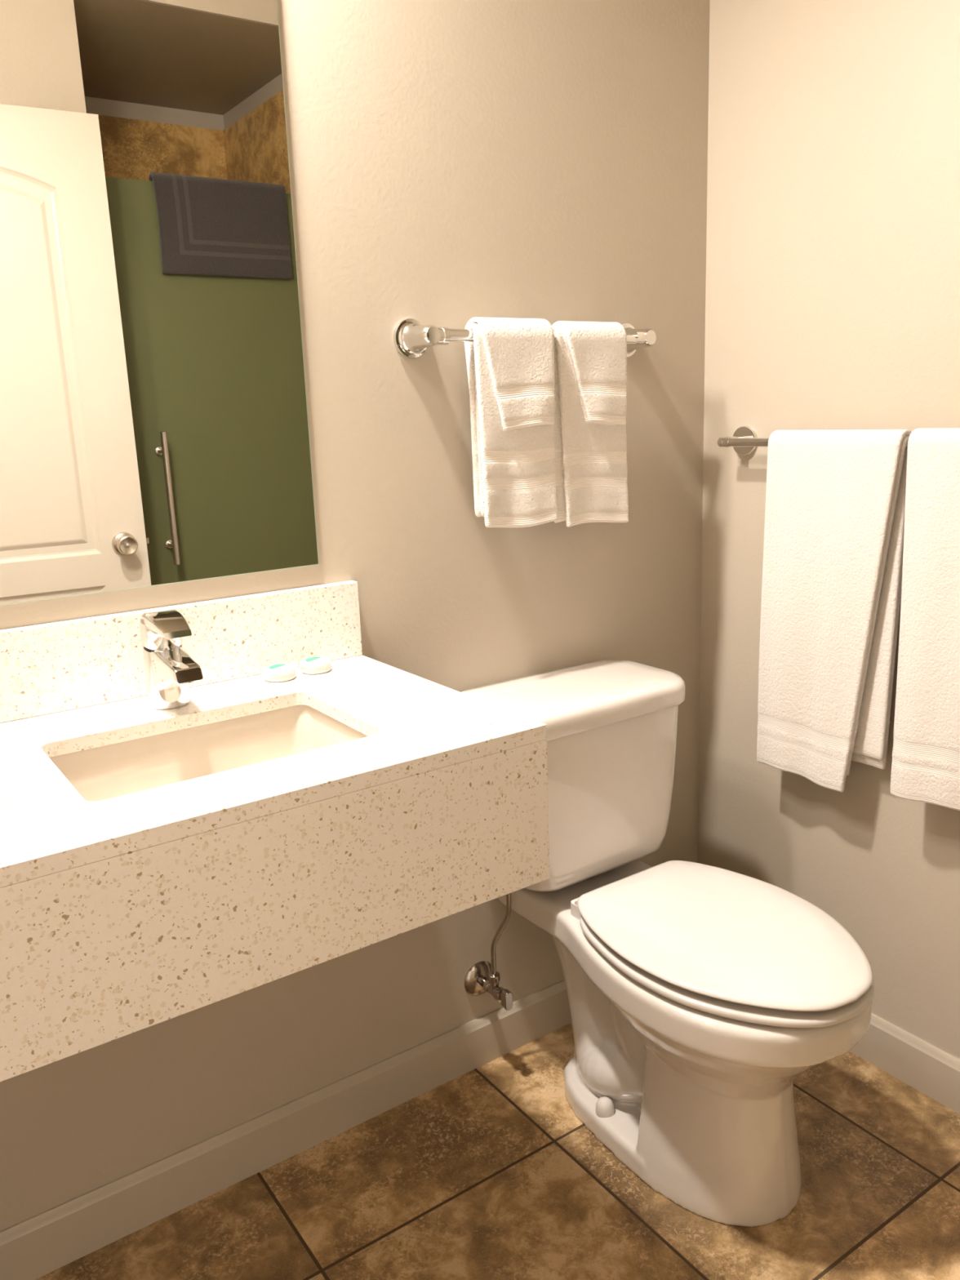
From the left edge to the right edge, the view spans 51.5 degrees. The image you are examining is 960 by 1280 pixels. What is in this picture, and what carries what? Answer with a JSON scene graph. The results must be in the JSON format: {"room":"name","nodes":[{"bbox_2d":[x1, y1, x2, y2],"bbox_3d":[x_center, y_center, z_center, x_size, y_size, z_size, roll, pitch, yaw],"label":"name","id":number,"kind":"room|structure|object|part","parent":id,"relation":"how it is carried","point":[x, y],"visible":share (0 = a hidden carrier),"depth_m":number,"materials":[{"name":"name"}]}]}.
{"room":"bathroom","nodes":[
{"label":"bathroom","id":0,"kind":"room"},
{"bbox_2d":[0,0,710,1231],"bbox_3d":[-0.554,-0.344,1.424,2.600,2.620,0.100,-11,16,-33],"label":"wall","id":1,"kind":"structure","parent":0,"point":[453,162],"depth_m":1.71,"materials":[{"name":"paint"}]},
{"bbox_2d":[0,0,319,605],"bbox_3d":[-0.774,-0.473,1.176,1.208,0.918,0.006,-11,16,-33],"label":"wall mirror","id":2,"kind":"object","parent":1,"relation":"attached to","point":[154,429],"visible":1,"depth_m":1.39,"materials":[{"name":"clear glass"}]},
{"bbox_2d":[0,580,362,723],"bbox_3d":[-0.848,0.087,1.231,1.567,0.125,0.020,-11,16,-33],"label":"backsplash","id":3,"kind":"structure","parent":1,"relation":"attached to","point":[55,667],"depth_m":1.49,"materials":[{"name":"stone"}]},
{"bbox_2d":[0,580,549,1081],"bbox_3d":[-0.703,0.233,1.056,1.567,0.339,0.514,-11,16,-33],"label":"countertop","id":4,"kind":"structure","parent":1,"relation":"attached to","point":[124,915],"depth_m":1.14,"materials":[{"name":"stone"}]},
{"bbox_2d":[139,609,203,709],"bbox_3d":[-0.424,0.032,1.375,0.057,0.137,0.138,-11,16,-33],"label":"faucet","id":5,"kind":"object","parent":4,"relation":"on","point":[169,669],"visible":1,"depth_m":1.37,"materials":[{"name":"silver metal"}]},
{"bbox_3d":[-0.449,-0.014,1.398,0.056,0.048,0.056,-11,16,-33],"label":"lever","id":6,"kind":"part","parent":5,"relation":"part of","materials":[{"name":"silver metal"}]},
{"bbox_3d":[-0.433,-0.024,1.372,0.048,0.026,0.100,-11,16,-33],"label":"lever blade","id":7,"kind":"part","parent":5,"relation":"part of","materials":[{"name":"silver metal"}]},
{"bbox_3d":[-0.415,0.046,1.366,0.046,0.066,0.110,-11,16,-33],"label":"spout","id":8,"kind":"part","parent":5,"relation":"part of","materials":[{"name":"silver metal"}]},
{"bbox_2d":[48,704,368,801],"bbox_3d":[-0.336,0.207,1.283,0.414,0.128,0.299,-11,16,-33],"label":"sink","id":9,"kind":"object","parent":4,"relation":"in","point":[108,771],"visible":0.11,"depth_m":1.39,"materials":[{"name":"beige ceramic"}]},
{"bbox_2d":[262,663,296,682],"bbox_3d":[-0.309,0.050,1.535,0.050,0.019,0.050,-11,16,-33],"label":"soap","id":10,"kind":"object","parent":4,"relation":"on","point":[281,673],"visible":1,"depth_m":1.52,"materials":[{"name":"white paper"}]},
{"bbox_2d":[299,656,331,674],"bbox_3d":[-0.260,0.040,1.573,0.050,0.019,0.050,-11,16,-33],"label":"soap","id":11,"kind":"object","parent":4,"relation":"on","point":[312,665],"visible":1,"depth_m":1.56,"materials":[{"name":"white paper"}]},
{"bbox_2d":[0,979,571,1279],"bbox_3d":[-0.476,0.892,1.665,2.400,0.099,0.013,-11,16,-33],"label":"baseboard","id":12,"kind":"structure","parent":1,"relation":"attached to","point":[33,1247],"depth_m":1.72,"materials":[{"name":"paint"}]},
{"bbox_2d":[464,893,512,1010],"bbox_3d":[0.026,0.571,1.900,0.079,0.285,0.100,-11,16,-33],"label":"water supply valve","id":13,"kind":"object","parent":1,"relation":"attached to","point":[482,977],"visible":0.93,"depth_m":1.91,"materials":[{"name":"silver metal"}]},
{"bbox_3d":[0.051,0.683,1.888,0.018,0.038,0.016,-11,16,-33],"label":"handle","id":14,"kind":"part","parent":13,"relation":"part of","materials":[{"name":"silver metal"}]},
{"bbox_2d":[393,317,656,359],"bbox_3d":[0.101,-0.528,1.741,0.540,0.065,0.074,-11,16,-33],"label":"towel bar","id":15,"kind":"object","parent":1,"relation":"attached to","point":[411,338],"visible":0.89,"depth_m":1.62,"materials":[{"name":"silver metal"}]},
{"bbox_3d":[-0.094,-0.490,1.611,0.065,0.065,0.074,-11,16,-33],"label":"post","id":16,"kind":"part","parent":15,"relation":"part of","materials":[{"name":"silver metal"}]},
{"bbox_2d":[466,323,557,527],"bbox_3d":[0.055,-0.365,1.713,0.166,0.342,0.046,-11,16,-33],"label":"hand towel","id":17,"kind":"object","parent":15,"relation":"hanging from","point":[514,470],"visible":0.6,"depth_m":1.70,"materials":[{"name":"white fabric"}]},
{"bbox_2d":[464,317,555,431],"bbox_3d":[0.052,-0.451,1.692,0.147,0.184,0.065,-11,16,-33],"label":"washcloth","id":18,"kind":"object","parent":17,"relation":"on","point":[520,352],"visible":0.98,"depth_m":1.67,"materials":[{"name":"white fabric"}]},
{"bbox_2d":[551,325,628,527],"bbox_3d":[0.186,-0.383,1.802,0.186,0.354,0.046,-11,16,-33],"label":"hand towel","id":19,"kind":"object","parent":15,"relation":"hanging from","point":[591,459],"visible":0.7,"depth_m":1.79,"materials":[{"name":"white fabric"}]},
{"bbox_2d":[551,320,626,425],"bbox_3d":[0.193,-0.476,1.787,0.142,0.182,0.064,-11,16,-33],"label":"washcloth","id":20,"kind":"object","parent":19,"relation":"on","point":[597,351],"visible":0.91,"depth_m":1.77,"materials":[{"name":"white fabric"}]},
{"bbox_3d":[0.296,-0.566,1.871,0.065,0.065,0.074,-11,16,-33],"label":"post","id":21,"kind":"part","parent":15,"relation":"part of","materials":[{"name":"silver metal"}]},
{"bbox_2d":[35,1022,959,1279],"bbox_3d":[0.223,1.174,0.698,2.600,0.060,2.660,-11,16,-33],"label":"floor","id":22,"kind":"structure","parent":0,"point":[490,1172],"depth_m":1.64,"materials":[{"name":"tile"}]},
{"bbox_2d":[461,659,874,1226],"bbox_3d":[0.325,0.514,1.706,0.425,0.810,0.717,-11,16,-33],"label":"toilet","id":23,"kind":"object","parent":22,"relation":"on","point":[699,995],"visible":0.97,"depth_m":1.63,"materials":[{"name":"white ceramic"}]},
{"bbox_3d":[0.172,0.102,1.816,0.425,0.047,0.228,-11,16,-33],"label":"tank lid","id":24,"kind":"part","parent":23,"relation":"part of","materials":[{"name":"white ceramic"}]},
{"bbox_3d":[0.177,0.266,1.856,0.396,0.305,0.207,-11,16,-33],"label":"tank","id":25,"kind":"part","parent":23,"relation":"part of","materials":[{"name":"white ceramic"}]},
{"bbox_3d":[0.341,0.696,1.753,0.378,0.435,0.694,-11,16,-33],"label":"bowl","id":26,"kind":"part","parent":23,"relation":"part of","materials":[{"name":"white ceramic"}]},
{"bbox_3d":[0.398,0.467,1.601,0.365,0.011,0.477,-11,16,-33],"label":"seat lid","id":27,"kind":"part","parent":23,"relation":"part of","materials":[{"name":"white plastic"}]},
{"bbox_3d":[0.405,0.492,1.597,0.368,0.012,0.458,-11,16,-33],"label":"seat","id":28,"kind":"part","parent":23,"relation":"part of","materials":[{"name":"white plastic"}]},
{"bbox_2d":[697,0,959,1059],"bbox_3d":[1.201,-0.328,1.079,0.100,2.620,2.460,-11,16,-33],"label":"wall","id":29,"kind":"structure","parent":0,"point":[833,287],"depth_m":1.82,"materials":[{"name":"paint"}]},
{"bbox_2d":[717,426,908,455],"bbox_3d":[0.713,-0.329,1.660,0.066,0.058,0.800,-11,16,-33],"label":"towel bar","id":30,"kind":"object","parent":29,"relation":"attached to","point":[744,441],"visible":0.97,"depth_m":1.95,"materials":[{"name":"silver metal"}]},
{"bbox_3d":[0.506,-0.391,1.961,0.056,0.058,0.058,-11,16,-33],"label":"post","id":31,"kind":"part","parent":30,"relation":"part of","materials":[{"name":"silver metal"}]},
{"bbox_2d":[756,429,911,791],"bbox_3d":[0.634,-0.049,1.813,0.054,0.655,0.279,-11,16,-33],"label":"bath towel","id":32,"kind":"object","parent":30,"relation":"hanging from","point":[835,508],"visible":1,"depth_m":1.79,"materials":[{"name":"white fabric"}]},
{"bbox_2d":[890,427,959,810],"bbox_3d":[0.800,-0.015,1.573,0.057,0.627,0.287,-11,16,-33],"label":"bath towel","id":33,"kind":"object","parent":30,"relation":"hanging from","point":[926,763],"visible":1,"depth_m":1.62,"materials":[{"name":"white fabric"}]},
{"bbox_2d":[849,1013,959,1114],"bbox_3d":[0.940,0.831,1.703,0.013,0.099,1.517,-11,16,-33],"label":"baseboard","id":34,"kind":"structure","parent":29,"relation":"attached to","point":[920,1064],"depth_m":1.87,"materials":[{"name":"paint"}]}
]}

